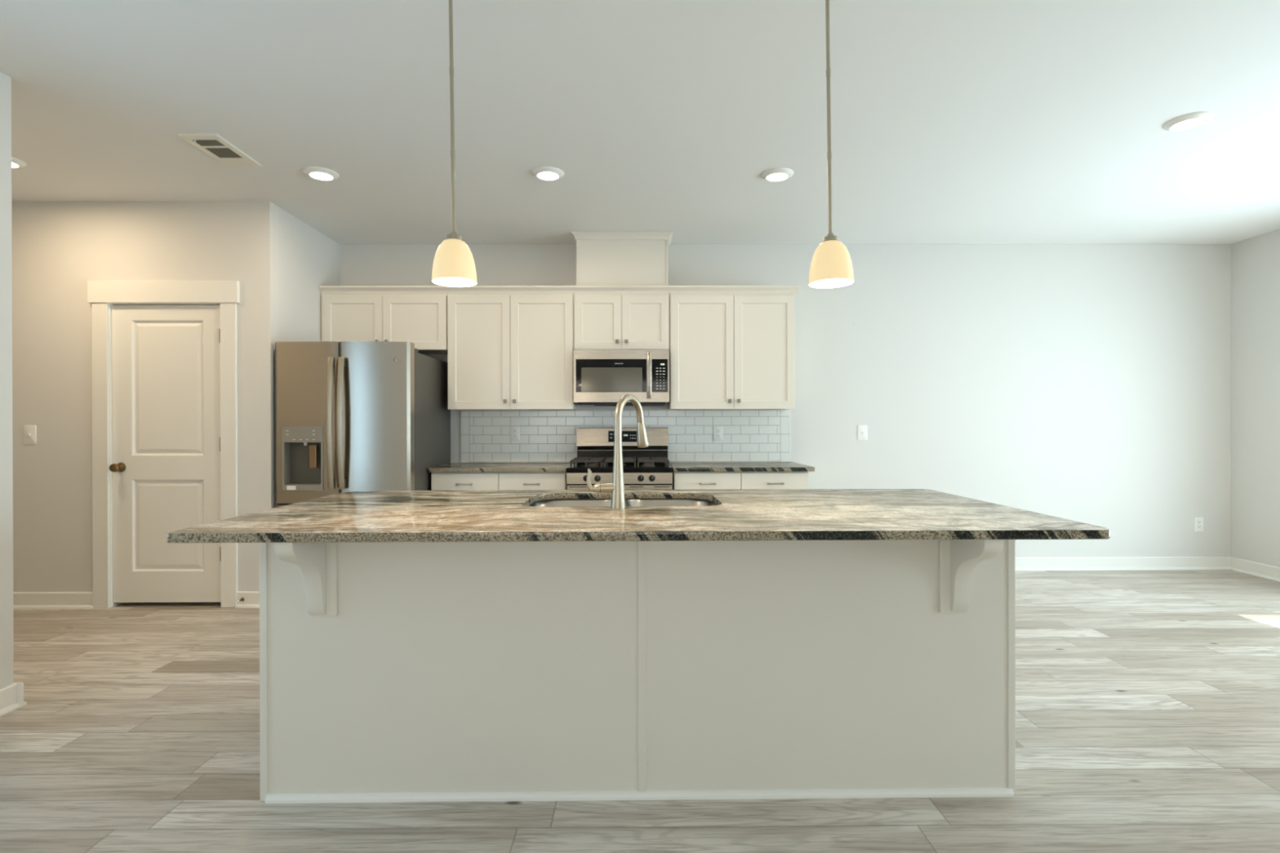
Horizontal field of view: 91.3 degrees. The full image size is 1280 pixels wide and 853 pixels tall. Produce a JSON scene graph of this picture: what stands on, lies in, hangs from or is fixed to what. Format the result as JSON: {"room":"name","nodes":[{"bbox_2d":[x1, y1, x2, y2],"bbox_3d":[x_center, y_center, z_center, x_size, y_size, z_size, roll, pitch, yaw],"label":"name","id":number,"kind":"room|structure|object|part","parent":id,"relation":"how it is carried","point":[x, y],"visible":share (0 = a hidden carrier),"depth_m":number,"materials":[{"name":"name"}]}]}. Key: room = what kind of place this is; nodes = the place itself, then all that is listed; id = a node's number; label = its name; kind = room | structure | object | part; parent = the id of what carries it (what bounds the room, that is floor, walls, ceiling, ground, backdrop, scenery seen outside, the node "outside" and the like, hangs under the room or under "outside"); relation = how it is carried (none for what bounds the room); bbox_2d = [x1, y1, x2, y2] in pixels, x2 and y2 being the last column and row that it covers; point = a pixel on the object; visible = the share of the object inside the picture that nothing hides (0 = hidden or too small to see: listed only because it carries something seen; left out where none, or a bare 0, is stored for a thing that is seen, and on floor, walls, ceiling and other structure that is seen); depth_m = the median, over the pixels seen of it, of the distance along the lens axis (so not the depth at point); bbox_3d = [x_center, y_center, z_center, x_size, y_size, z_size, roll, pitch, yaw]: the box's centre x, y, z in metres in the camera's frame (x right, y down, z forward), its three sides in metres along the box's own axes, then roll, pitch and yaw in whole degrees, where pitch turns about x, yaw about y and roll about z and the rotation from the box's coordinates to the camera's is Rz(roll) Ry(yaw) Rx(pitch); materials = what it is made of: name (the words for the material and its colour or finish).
{"room":"kitchen","nodes":[
{"label":"kitchen","id":0,"kind":"room"},
{"bbox_2d":[0,71,13,688],"bbox_3d":[-2.774,-0.140,-0.323,0.120,2.740,6.095,0,0,0],"label":"wall","id":1,"kind":"structure","parent":0,"point":[6,642],"depth_m":2.70,"materials":[{"name":"white paint"}]},
{"bbox_2d":[0,682,26,715],"bbox_3d":[-2.897,1.178,-0.306,0.430,0.104,6.125,0,0,0],"label":"baseboard","id":2,"kind":"structure","parent":1,"relation":"attached to","point":[11,696],"depth_m":2.70,"materials":[{"name":"white wood"}]},
{"bbox_2d":[11,201,280,592],"bbox_3d":[-4.262,-0.148,4.279,3.529,2.740,0.120,0,0,0],"label":"wall","id":3,"kind":"structure","parent":0,"point":[58,247],"depth_m":4.22,"materials":[{"name":"white paint"}]},
{"bbox_2d":[23,425,36,444],"bbox_3d":[-4.112,0.055,4.212,0.082,0.126,0.017,0,0,0],"label":"light switch","id":4,"kind":"object","parent":3,"relation":"attached to","point":[29,431],"visible":1,"depth_m":4.21,"materials":[{"name":"white plastic"}]},
{"bbox_2d":[13,591,93,608],"bbox_3d":[-4.852,1.172,4.204,2.343,0.104,0.030,0,0,0],"label":"baseboard","id":5,"kind":"structure","parent":3,"relation":"attached to","point":[26,600],"depth_m":4.21,"materials":[{"name":"white wood"}]},
{"bbox_2d":[91,302,110,608],"bbox_3d":[-3.630,0.195,4.215,0.104,2.052,0.018,0,0,0],"label":"trim","id":6,"kind":"structure","parent":3,"relation":"attached to","point":[100,311],"depth_m":4.21,"materials":[{"name":"white wood"}]},
{"bbox_2d":[87,280,239,303],"bbox_3d":[-3.204,-0.905,4.211,1.002,0.146,0.026,0,0,0],"label":"trim","id":7,"kind":"structure","parent":3,"relation":"attached to","point":[98,291],"depth_m":4.20,"materials":[{"name":"white wood"}]},
{"bbox_2d":[108,302,219,607],"bbox_3d":[-3.202,0.194,4.285,0.754,2.052,0.123,0,0,0],"label":"trim","id":8,"kind":"structure","parent":3,"relation":"attached to","point":[112,603],"depth_m":4.23,"materials":[{"name":"white wood"}]},
{"bbox_2d":[109,305,221,602],"bbox_3d":[-3.197,0.185,4.220,0.748,2.014,0.108,0,0,0],"label":"door","id":9,"kind":"structure","parent":3,"relation":"in","point":[165,467],"depth_m":4.24,"materials":[{"name":"white paint"},{"name":"aged bronze"}]},
{"bbox_3d":[-3.512,0.276,4.200,0.064,0.064,0.073,0,0,0],"label":"knob","id":10,"kind":"part","parent":9,"relation":"part of","materials":[{"name":"brown metal"}]},
{"bbox_2d":[219,302,237,607],"bbox_3d":[-2.772,0.194,4.220,0.105,2.052,0.018,0,0,0],"label":"trim","id":11,"kind":"structure","parent":3,"relation":"attached to","point":[228,311],"depth_m":4.21,"materials":[{"name":"white wood"}]},
{"bbox_2d":[235,591,259,608],"bbox_3d":[-2.606,1.167,4.217,0.223,0.104,0.030,0,0,0],"label":"baseboard","id":12,"kind":"structure","parent":3,"relation":"attached to","point":[251,599],"depth_m":4.22,"materials":[{"name":"white wood"}]},
{"bbox_2d":[280,207,340,342],"bbox_3d":[-2.560,-0.152,4.790,0.120,2.740,0.882,0,0,0],"label":"wall","id":13,"kind":"structure","parent":0,"point":[309,259],"depth_m":4.65,"materials":[{"name":"white paint"}]},
{"bbox_2d":[0,0,1279,244],"bbox_3d":[-0.500,-1.567,0.941,11.257,0.100,8.840,0,0,0],"label":"ceiling","id":14,"kind":"structure","parent":0,"point":[953,122],"depth_m":3.07,"materials":[{"name":"white paint"}]},
{"bbox_2d":[11,156,26,168],"bbox_3d":[-3.625,-1.507,3.562,0.192,0.021,0.192,0,0,0],"label":"recessed light","id":15,"kind":"object","parent":14,"relation":"in","point":[16,163],"visible":0.6,"depth_m":3.58,"materials":[{"name":"white plastic"}]},
{"bbox_2d":[177,133,261,166],"bbox_3d":[-2.298,-1.511,3.440,0.200,0.017,0.386,0,0,0],"label":"ceiling vent","id":16,"kind":"object","parent":14,"relation":"in","point":[214,145],"visible":1,"depth_m":3.42,"materials":[{"name":"white metal"}]},
{"bbox_2d":[302,166,338,181],"bbox_3d":[-1.913,-1.510,3.757,0.192,0.021,0.192,0,0,0],"label":"recessed light","id":17,"kind":"object","parent":14,"relation":"in","point":[322,174],"visible":1,"depth_m":3.73,"materials":[{"name":"white plastic"}]},
{"bbox_2d":[431,0,476,287],"bbox_3d":[-0.636,-1.004,2.121,0.147,1.031,0.147,-1,0,0],"label":"pendant lamp","id":18,"kind":"object","parent":14,"relation":"hanging from","point":[454,264],"visible":1,"depth_m":2.10,"materials":[{"name":"beige glass"}]},
{"bbox_3d":[-0.637,-1.077,2.121,0.015,0.846,0.015,-1,0,0],"label":"rod","id":19,"kind":"part","parent":18,"relation":"part of","materials":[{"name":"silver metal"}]},
{"bbox_3d":[-0.629,-0.560,2.122,0.147,0.142,0.147,-1,0,0],"label":"lamp shade","id":20,"kind":"part","parent":18,"relation":"part of","materials":[{"name":"beige glass"}]},
{"bbox_2d":[532,166,564,181],"bbox_3d":[-0.552,-1.513,3.761,0.192,0.021,0.192,0,0,0],"label":"recessed light","id":21,"kind":"object","parent":14,"relation":"in","point":[544,173],"visible":1,"depth_m":3.73,"materials":[{"name":"white plastic"}]},
{"bbox_2d":[761,167,793,182],"bbox_3d":[0.831,-1.516,3.784,0.192,0.021,0.192,0,0,0],"label":"recessed light","id":22,"kind":"object","parent":14,"relation":"in","point":[779,174],"visible":1,"depth_m":3.75,"materials":[{"name":"white plastic"}]},
{"bbox_2d":[808,0,853,288],"bbox_3d":[0.643,-1.004,2.129,0.147,1.036,0.147,-1,0,0],"label":"pendant lamp","id":23,"kind":"object","parent":14,"relation":"hanging from","point":[831,264],"visible":1,"depth_m":2.11,"materials":[{"name":"beige glass"}]},
{"bbox_3d":[0.642,-1.077,2.129,0.015,0.851,0.015,-1,0,0],"label":"rod","id":24,"kind":"part","parent":23,"relation":"part of","materials":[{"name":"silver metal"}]},
{"bbox_3d":[0.649,-0.558,2.130,0.147,0.142,0.147,-1,0,0],"label":"lamp shade","id":25,"kind":"part","parent":23,"relation":"part of","materials":[{"name":"beige glass"}]},
{"bbox_2d":[1162,111,1213,132],"bbox_3d":[2.740,-1.518,3.131,0.192,0.021,0.192,0,0,0],"label":"recessed light","id":26,"kind":"object","parent":14,"relation":"in","point":[1193,120],"visible":1,"depth_m":3.10,"materials":[{"name":"white"}]},
{"bbox_2d":[0,569,1279,852],"bbox_3d":[-0.495,1.272,0.947,11.257,0.100,8.840,0,0,0],"label":"floor","id":27,"kind":"structure","parent":0,"point":[1148,701],"depth_m":2.28,"materials":[{"name":"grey wood"}]},
{"bbox_2d":[275,341,450,507],"bbox_3d":[-2.014,0.307,4.659,0.912,1.760,1.053,0,0,0],"label":"refrigerator","id":28,"kind":"object","parent":27,"relation":"on","point":[350,416],"visible":0.72,"depth_m":4.21,"materials":[{"name":"grey metal"}]},
{"bbox_3d":[-2.010,0.844,4.264,0.912,0.628,0.114,0,0,0],"label":"freezer drawer","id":29,"kind":"part","parent":28,"relation":"part of","materials":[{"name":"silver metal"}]},
{"bbox_3d":[-2.249,-0.026,4.261,0.438,1.090,0.114,0,0,0],"label":"door","id":30,"kind":"part","parent":28,"relation":"part of","materials":[{"name":"silver metal"}]},
{"bbox_3d":[-2.059,-0.023,4.157,0.037,0.882,0.049,0,0,0],"label":"handle","id":31,"kind":"part","parent":28,"relation":"part of","materials":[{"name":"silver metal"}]},
{"bbox_3d":[-1.989,-0.023,4.158,0.037,0.882,0.049,0,0,0],"label":"handle","id":32,"kind":"part","parent":28,"relation":"part of","materials":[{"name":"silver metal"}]},
{"bbox_3d":[-1.789,-0.027,4.263,0.466,1.090,0.114,0,0,0],"label":"door","id":33,"kind":"part","parent":28,"relation":"part of","materials":[{"name":"silver metal"}]},
{"bbox_2d":[431,471,567,490],"bbox_3d":[-1.046,0.776,4.909,0.994,0.878,0.662,0,0,0],"label":"base cabinet","id":34,"kind":"object","parent":27,"relation":"on","point":[553,480],"visible":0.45,"depth_m":4.61,"materials":[{"name":"beige wood"}]},
{"bbox_3d":[-1.292,0.425,4.593,0.119,0.014,0.034,0,0,0],"label":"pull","id":35,"kind":"part","parent":34,"relation":"part of","materials":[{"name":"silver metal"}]},
{"bbox_3d":[-1.292,0.419,4.620,0.492,0.143,0.019,0,0,0],"label":"drawer","id":36,"kind":"part","parent":34,"relation":"part of","materials":[{"name":"beige wood"}]},
{"bbox_2d":[427,462,573,472],"bbox_3d":[-1.052,0.319,4.915,1.021,0.033,0.650,0,0,0],"label":"countertop","id":37,"kind":"structure","parent":34,"relation":"on","point":[452,467],"depth_m":4.59,"materials":[{"name":"grey stone"}]},
{"bbox_3d":[-0.796,0.418,4.623,0.490,0.143,0.019,0,0,0],"label":"drawer","id":38,"kind":"part","parent":34,"relation":"part of","materials":[{"name":"beige wood"}]},
{"bbox_2d":[566,427,672,489],"bbox_3d":[-0.150,0.602,4.860,0.771,1.183,0.735,0,0,0],"label":"gas range","id":39,"kind":"object","parent":27,"relation":"on","point":[649,468],"visible":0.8,"depth_m":4.98,"materials":[{"name":"grey metal"}]},
{"bbox_3d":[-0.390,0.378,4.537,0.048,0.048,0.037,0,0,0],"label":"knob","id":40,"kind":"part","parent":39,"relation":"part of","materials":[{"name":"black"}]},
{"bbox_3d":[-0.358,0.295,4.746,0.094,0.014,0.094,0,0,0],"label":"burner","id":41,"kind":"part","parent":39,"relation":"part of","materials":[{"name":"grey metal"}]},
{"bbox_3d":[-0.309,0.378,4.538,0.048,0.048,0.037,0,0,0],"label":"knob","id":42,"kind":"part","parent":39,"relation":"part of","materials":[{"name":"black plastic"}]},
{"bbox_3d":[-0.148,0.711,4.580,0.767,0.566,0.045,0,0,0],"label":"oven door","id":43,"kind":"part","parent":39,"relation":"part of","materials":[{"name":"silver metal"}]},
{"bbox_2d":[566,462,672,472],"bbox_3d":[-0.150,0.318,4.837,0.771,0.038,0.560,0,0,0],"label":"cooktop","id":44,"kind":"object","parent":39,"relation":"in","point":[594,467],"depth_m":4.56,"materials":[{"name":"black metal"}]},
{"bbox_3d":[-0.149,0.377,4.582,0.771,0.081,0.050,0,0,0],"label":"control panel","id":45,"kind":"part","parent":39,"relation":"part of","materials":[{"name":"silver metal"}]},
{"bbox_3d":[-0.144,0.249,5.144,0.746,0.104,0.014,0,0,0],"label":"splash panel","id":46,"kind":"part","parent":39,"relation":"part of","materials":[{"name":"black metal"}]},
{"bbox_3d":[-0.143,0.081,5.132,0.235,0.089,0.021,0,0,0],"label":"display panel","id":47,"kind":"part","parent":39,"relation":"part of","materials":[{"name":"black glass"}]},
{"bbox_3d":[0.006,0.378,4.540,0.048,0.048,0.037,0,0,0],"label":"knob","id":48,"kind":"part","parent":39,"relation":"part of","materials":[{"name":"black plastic"}]},
{"bbox_3d":[0.062,0.294,4.748,0.105,0.014,0.105,0,0,0],"label":"burner","id":49,"kind":"part","parent":39,"relation":"part of","materials":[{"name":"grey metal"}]},
{"bbox_3d":[0.087,0.377,4.540,0.048,0.048,0.037,0,0,0],"label":"knob","id":50,"kind":"part","parent":39,"relation":"part of","materials":[{"name":"black plastic"}]},
{"bbox_2d":[259,498,1015,803],"bbox_3d":[-0.004,0.776,2.412,2.481,0.884,1.133,0,0,-1],"label":"kitchen island","id":51,"kind":"object","parent":27,"relation":"on","point":[390,672],"visible":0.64,"depth_m":2.06,"materials":[{"name":"beige wood"}]},
{"bbox_3d":[-1.228,0.780,2.067,0.024,0.883,0.056,0,0,-1],"label":"corner trim","id":52,"kind":"part","parent":51,"relation":"part of","materials":[{"name":"beige wood"}]},
{"bbox_3d":[-1.028,0.477,2.040,0.081,0.280,0.015,0,0,-1],"label":"plate","id":53,"kind":"part","parent":51,"relation":"part of","materials":[{"name":"beige wood"}]},
{"bbox_2d":[166,488,1110,542],"bbox_3d":[0.005,0.319,2.418,2.777,0.030,1.180,0,0,-1],"label":"island countertop","id":54,"kind":"structure","parent":51,"relation":"on","point":[738,514],"depth_m":2.06,"materials":[{"name":"beige stone"}]},
{"bbox_2d":[586,394,648,509],"bbox_3d":[-0.056,0.090,2.400,0.299,0.429,0.112,0,0,-44],"label":"kitchen faucet","id":55,"kind":"object","parent":54,"relation":"on","point":[616,487],"visible":1,"depth_m":2.33,"materials":[{"name":"silver metal"}]},
{"bbox_3d":[-0.174,0.202,2.336,0.051,0.092,0.036,0,0,0],"label":"lever handle","id":56,"kind":"part","parent":55,"relation":"part of","materials":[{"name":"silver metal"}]},
{"bbox_2d":[528,498,715,506],"bbox_3d":[-0.084,0.431,2.631,0.814,0.193,0.514,0,0,0],"label":"sink","id":57,"kind":"object","parent":54,"relation":"in","point":[567,502],"visible":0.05,"depth_m":2.88,"materials":[{"name":"silver metal"}]},
{"bbox_3d":[-0.290,0.432,2.629,0.402,0.193,0.514,0,0,0],"label":"bowl","id":58,"kind":"part","parent":57,"relation":"part of","materials":[{"name":"silver metal"}]},
{"bbox_3d":[0.129,0.431,2.632,0.388,0.193,0.514,0,0,0],"label":"bowl","id":59,"kind":"part","parent":57,"relation":"part of","materials":[{"name":"silver metal"}]},
{"bbox_3d":[0.007,1.209,2.051,2.446,0.021,0.018,0,0,-1],"label":"shoe molding","id":60,"kind":"part","parent":51,"relation":"part of","materials":[{"name":"white wood"}]},
{"bbox_3d":[1.029,0.473,2.064,0.084,0.280,0.015,0,0,-1],"label":"plate","id":61,"kind":"part","parent":51,"relation":"part of","materials":[{"name":"beige wood"}]},
{"bbox_3d":[1.229,0.775,2.095,0.024,0.883,0.056,0,0,-1],"label":"corner trim","id":62,"kind":"part","parent":51,"relation":"part of","materials":[{"name":"beige wood"}]},
{"bbox_2d":[671,471,808,489],"bbox_3d":[0.750,0.772,4.920,1.002,0.878,0.662,0,0,0],"label":"base cabinet","id":63,"kind":"object","parent":27,"relation":"on","point":[681,480],"visible":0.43,"depth_m":4.62,"materials":[{"name":"beige wood"}]},
{"bbox_3d":[0.499,0.416,4.631,0.492,0.143,0.019,0,0,0],"label":"drawer","id":64,"kind":"part","parent":63,"relation":"part of","materials":[{"name":"beige wood"}]},
{"bbox_3d":[0.499,0.421,4.604,0.119,0.014,0.034,0,0,0],"label":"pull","id":65,"kind":"part","parent":63,"relation":"part of","materials":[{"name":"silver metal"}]},
{"bbox_2d":[669,462,814,471],"bbox_3d":[0.763,0.316,4.926,1.047,0.033,0.650,0,0,0],"label":"countertop","id":66,"kind":"structure","parent":63,"relation":"on","point":[677,466],"depth_m":4.61,"materials":[{"name":"grey stone"}]},
{"bbox_3d":[0.999,0.415,4.634,0.498,0.143,0.019,0,0,0],"label":"drawer","id":67,"kind":"part","parent":63,"relation":"part of","materials":[{"name":"beige wood"}]},
{"bbox_3d":[0.999,0.421,4.607,0.119,0.014,0.034,0,0,0],"label":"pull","id":68,"kind":"part","parent":63,"relation":"part of","materials":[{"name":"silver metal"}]},
{"bbox_2d":[340,244,1231,557],"bbox_3d":[1.240,-0.160,5.314,7.728,2.740,0.120,0,0,0],"label":"wall","id":69,"kind":"structure","parent":0,"point":[1089,384],"depth_m":5.26,"materials":[{"name":"white paint"}]},
{"bbox_2d":[320,293,447,354],"bbox_3d":[-2.007,-0.834,5.047,0.987,0.469,0.366,0,0,0],"label":"upper cabinet","id":70,"kind":"object","parent":69,"relation":"attached to","point":[420,319],"visible":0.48,"depth_m":4.90,"materials":[{"name":"beige wood"}]},
{"bbox_3d":[-2.246,-0.811,4.896,0.464,0.424,0.019,0,0,0],"label":"door","id":71,"kind":"part","parent":70,"relation":"part of","materials":[{"name":"beige wood"}]},
{"bbox_3d":[-1.764,-0.812,4.899,0.494,0.424,0.019,0,0,0],"label":"door","id":72,"kind":"part","parent":70,"relation":"part of","materials":[{"name":"beige wood"}]},
{"bbox_2d":[447,293,577,409],"bbox_3d":[-1.017,-0.603,5.054,0.988,0.936,0.366,0,0,0],"label":"upper cabinet","id":73,"kind":"object","parent":69,"relation":"attached to","point":[506,351],"visible":0.99,"depth_m":4.90,"materials":[{"name":"beige wood"}]},
{"bbox_3d":[-1.261,-0.579,4.903,0.486,0.891,0.019,0,0,0],"label":"door","id":74,"kind":"part","parent":73,"relation":"part of","materials":[{"name":"beige wood"}]},
{"bbox_3d":[-0.771,-0.580,4.906,0.488,0.891,0.019,0,0,0],"label":"door","id":75,"kind":"part","parent":73,"relation":"part of","materials":[{"name":"beige wood"}]},
{"bbox_2d":[318,285,800,293],"bbox_3d":[-0.623,-1.074,5.059,3.756,0.051,0.358,0,0,0],"label":"crown molding","id":76,"kind":"structure","parent":69,"relation":"attached to","point":[538,289],"depth_m":4.89,"materials":[{"name":"beige wood"}]},
{"bbox_2d":[573,293,669,349],"bbox_3d":[-0.145,-0.838,5.059,0.752,0.469,0.366,0,0,0],"label":"upper cabinet","id":77,"kind":"object","parent":69,"relation":"attached to","point":[602,321],"visible":0.94,"depth_m":4.91,"materials":[{"name":"beige wood"}]},
{"bbox_3d":[-0.330,-0.815,4.908,0.369,0.424,0.019,0,0,0],"label":"door","id":78,"kind":"part","parent":77,"relation":"part of","materials":[{"name":"beige wood"}]},
{"bbox_2d":[573,349,669,406],"bbox_3d":[-0.145,-0.381,5.011,0.741,0.428,0.445,0,0,0],"label":"microwave","id":79,"kind":"object","parent":77,"relation":"attached to","point":[602,377],"visible":1,"depth_m":4.85,"materials":[{"name":"grey metal"}]},
{"bbox_3d":[-0.223,-0.394,4.859,0.547,0.256,0.024,0,0,0],"label":"door glass","id":80,"kind":"part","parent":79,"relation":"part of","materials":[{"name":"black glass"}]},
{"bbox_3d":[0.070,-0.397,4.818,0.034,0.362,0.057,0,0,0],"label":"handle","id":81,"kind":"part","parent":79,"relation":"part of","materials":[{"name":"silver metal"}]},
{"bbox_3d":[0.154,-0.394,4.861,0.124,0.256,0.024,0,0,0],"label":"control panel","id":82,"kind":"part","parent":79,"relation":"part of","materials":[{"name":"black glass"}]},
{"bbox_2d":[571,231,672,285],"bbox_3d":[-0.141,-1.300,5.071,0.796,0.452,0.339,0,0,0],"label":"chase","id":83,"kind":"object","parent":77,"relation":"on","point":[602,258],"visible":0.72,"depth_m":4.94,"materials":[{"name":"beige"}]},
{"bbox_3d":[-0.142,-1.500,5.071,0.796,0.053,0.339,0,0,0],"label":"crown","id":84,"kind":"part","parent":83,"relation":"part of","materials":[{"name":"beige wood"}]},
{"bbox_3d":[0.042,-0.815,4.910,0.369,0.424,0.019,0,0,0],"label":"door","id":85,"kind":"part","parent":77,"relation":"part of","materials":[{"name":"beige wood"}]},
{"bbox_2d":[460,410,790,462],"bbox_3d":[-0.119,0.083,5.241,2.756,0.433,0.010,0,0,0],"label":"tile backsplash","id":86,"kind":"structure","parent":69,"relation":"attached to","point":[545,436],"depth_m":5.24,"materials":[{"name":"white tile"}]},
{"bbox_2d":[510,426,519,440],"bbox_3d":[-1.045,0.058,5.227,0.080,0.124,0.008,0,0,0],"label":"wall outlet","id":87,"kind":"object","parent":86,"relation":"attached to","point":[514,430],"visible":1,"depth_m":5.22,"materials":[{"name":"white plastic"}]},
{"bbox_2d":[713,426,723,440],"bbox_3d":[0.654,0.057,5.237,0.080,0.124,0.008,0,0,0],"label":"wall outlet","id":88,"kind":"object","parent":86,"relation":"attached to","point":[717,430],"visible":1,"depth_m":5.24,"materials":[{"name":"white plastic"}]},
{"bbox_3d":[1.256,0.080,5.249,0.007,0.433,0.010,0,0,0],"label":"edge trim","id":89,"kind":"part","parent":86,"relation":"part of","materials":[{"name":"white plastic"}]},
{"bbox_2d":[667,293,795,409],"bbox_3d":[0.727,-0.606,5.064,0.987,0.936,0.366,0,0,0],"label":"upper cabinet","id":90,"kind":"object","parent":69,"relation":"attached to","point":[728,351],"visible":0.99,"depth_m":4.91,"materials":[{"name":"beige wood"}]},
{"bbox_3d":[0.488,-0.583,4.913,0.496,0.891,0.019,0,0,0],"label":"door","id":91,"kind":"part","parent":90,"relation":"part of","materials":[{"name":"beige wood"}]},
{"bbox_3d":[0.977,-0.584,4.917,0.478,0.891,0.019,0,0,0],"label":"door","id":92,"kind":"part","parent":90,"relation":"part of","materials":[{"name":"beige wood"}]},
{"bbox_2d":[857,425,867,439],"bbox_3d":[1.869,0.051,5.250,0.082,0.126,0.017,0,0,0],"label":"light switch","id":93,"kind":"object","parent":69,"relation":"attached to","point":[862,429],"visible":1,"depth_m":5.25,"materials":[{"name":"white plastic"}]},
{"bbox_2d":[1015,556,1231,570],"bbox_3d":[3.124,1.154,5.254,3.727,0.104,0.030,0,0,0],"label":"baseboard","id":94,"kind":"structure","parent":69,"relation":"attached to","point":[1102,563],"depth_m":5.26,"materials":[{"name":"white wood"}]},
{"bbox_2d":[1193,516,1203,531],"bbox_3d":[4.710,0.825,5.274,0.080,0.124,0.008,0,0,0],"label":"wall outlet","id":95,"kind":"object","parent":69,"relation":"attached to","point":[1197,521],"visible":1,"depth_m":5.27,"materials":[{"name":"white plastic"}]},
{"bbox_2d":[1231,229,1279,567],"bbox_3d":[5.071,-0.158,0.978,0.120,2.740,8.600,0,0,0],"label":"wall","id":96,"kind":"structure","parent":0,"point":[1255,260],"depth_m":5.07,"materials":[{"name":"white paint"}]},
{"bbox_2d":[1231,556,1279,582],"bbox_3d":[4.976,1.152,4.680,0.030,0.104,1.200,0,0,0],"label":"baseboard","id":97,"kind":"structure","parent":96,"relation":"attached to","point":[1260,570],"depth_m":5.05,"materials":[{"name":"white wood"}]}
]}

